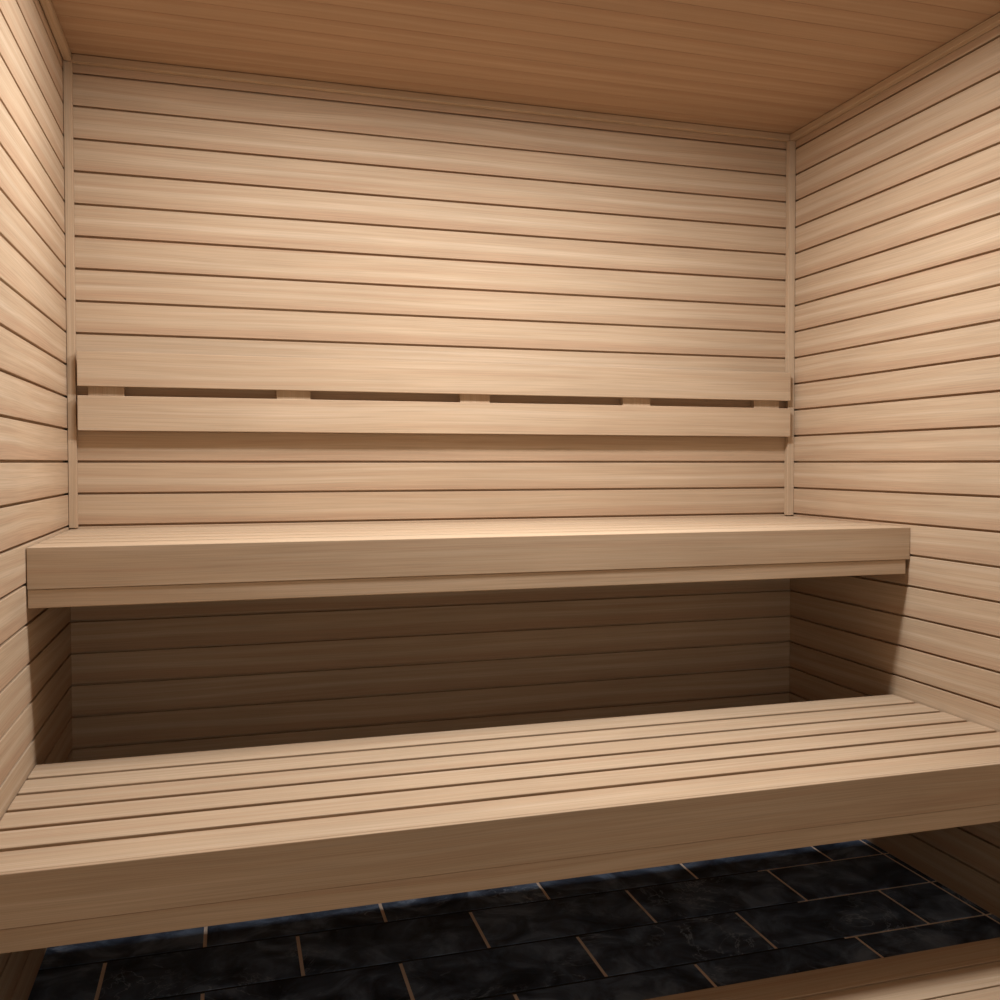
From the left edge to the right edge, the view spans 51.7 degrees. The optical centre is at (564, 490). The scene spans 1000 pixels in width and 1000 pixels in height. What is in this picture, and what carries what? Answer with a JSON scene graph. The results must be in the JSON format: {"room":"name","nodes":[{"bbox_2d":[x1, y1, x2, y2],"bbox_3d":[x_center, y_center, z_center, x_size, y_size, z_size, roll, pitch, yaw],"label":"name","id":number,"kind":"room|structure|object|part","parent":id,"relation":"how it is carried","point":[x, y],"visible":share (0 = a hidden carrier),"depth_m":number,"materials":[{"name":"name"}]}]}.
{"room":"sauna","nodes":[
{"label":"sauna","id":0,"kind":"room"},
{"bbox_2d":[0,0,72,999],"bbox_3d":[-0.827,-0.013,1.122,0.084,2.312,3.444,-1,2,-18],"label":"wall","id":1,"kind":"structure","parent":0,"point":[36,675],"depth_m":2.16,"materials":[{"name":"brown wood"}]},
{"bbox_2d":[39,0,72,63],"bbox_3d":[-0.763,-1.073,1.071,0.018,0.019,3.360,-1,2,-18],"label":"trim","id":2,"kind":"structure","parent":1,"relation":"attached to","point":[47,6],"depth_m":2.46,"materials":[{"name":"brown wood"}]},
{"bbox_2d":[63,64,790,761],"bbox_3d":[-0.293,-0.065,3.064,2.324,2.312,0.084,-1,2,-18],"label":"wall","id":3,"kind":"structure","parent":0,"point":[212,216],"depth_m":2.97,"materials":[{"name":"brown wood"}]},
{"bbox_2d":[63,61,77,527],"bbox_3d":[-1.284,-0.503,2.673,0.020,1.204,0.021,-1,2,-18],"label":"trim","id":4,"kind":"structure","parent":3,"relation":"attached to","point":[67,65],"depth_m":2.66,"materials":[{"name":"brown wood"}]},
{"bbox_2d":[72,54,789,141],"bbox_3d":[-0.277,-1.124,2.985,2.097,0.019,0.018,-1,2,-18],"label":"trim","id":5,"kind":"structure","parent":3,"relation":"attached to","point":[76,58],"depth_m":2.92,"materials":[{"name":"brown wood"}]},
{"bbox_2d":[77,351,790,436],"bbox_3d":[-0.273,-0.266,2.998,2.087,0.205,0.044,-1,2,-18],"label":"backrest","id":6,"kind":"object","parent":3,"relation":"attached to","point":[106,407],"visible":1,"depth_m":2.92,"materials":[{"name":"brown wood"}]},
{"bbox_2d":[26,516,909,608],"bbox_3d":[-0.183,0.164,2.734,2.138,0.126,0.622,-1,2,-18],"label":"bench","id":7,"kind":"object","parent":3,"relation":"attached to","point":[104,566],"visible":1,"depth_m":2.42,"materials":[{"name":"brown wood"}]},
{"bbox_3d":[-0.098,0.215,2.459,2.125,0.038,0.040,-1,2,-18],"label":"rail","id":8,"kind":"part","parent":7,"relation":"part of","materials":[{"name":"brown wood"}]},
{"bbox_2d":[784,141,795,514],"bbox_3d":[0.729,-0.520,3.331,0.022,1.204,0.022,-1,2,-18],"label":"trim","id":9,"kind":"structure","parent":3,"relation":"attached to","point":[790,145],"depth_m":3.32,"materials":[{"name":"brown wood"}]},
{"bbox_2d":[28,839,999,999],"bbox_3d":[0.243,1.093,1.458,2.149,0.084,3.360,-1,2,-18],"label":"floor","id":10,"kind":"structure","parent":0,"point":[653,932],"depth_m":2.35,"materials":[{"name":"black tile"}]},
{"bbox_2d":[645,937,999,999],"bbox_3d":[0.180,1.023,1.708,2.094,0.042,0.589,-1,2,-18],"label":"duckboard","id":11,"kind":"object","parent":10,"relation":"on","point":[966,971],"visible":1,"depth_m":2.08,"materials":[{"name":"brown wood"}]},
{"bbox_2d":[51,0,999,133],"bbox_3d":[0.243,-1.135,1.399,2.141,0.084,3.360,-1,2,-18],"label":"ceiling","id":12,"kind":"structure","parent":0,"point":[774,66],"depth_m":2.60,"materials":[{"name":"brown wood"}]},
{"bbox_2d":[789,25,999,917],"bbox_3d":[1.287,-0.031,1.815,0.084,2.312,3.444,-1,2,-18],"label":"wall","id":13,"kind":"structure","parent":0,"point":[897,348],"depth_m":2.76,"materials":[{"name":"brown wood"}]},
{"bbox_2d":[0,694,999,953],"bbox_3d":[-0.009,0.644,2.215,2.138,0.126,0.630,-1,2,-18],"label":"bench","id":14,"kind":"object","parent":13,"relation":"attached to","point":[103,849],"visible":1,"depth_m":1.98,"materials":[{"name":"brown wood"}]},
{"bbox_3d":[0.077,0.695,1.937,2.125,0.038,0.040,-1,2,-18],"label":"rail","id":15,"kind":"part","parent":14,"relation":"part of","materials":[{"name":"brown wood"}]},
{"bbox_2d":[789,12,999,140],"bbox_3d":[1.249,-1.090,1.730,0.018,0.019,3.360,-1,2,-18],"label":"trim","id":16,"kind":"structure","parent":13,"relation":"attached to","point":[989,24],"depth_m":2.75,"materials":[{"name":"brown wood"}]}
]}

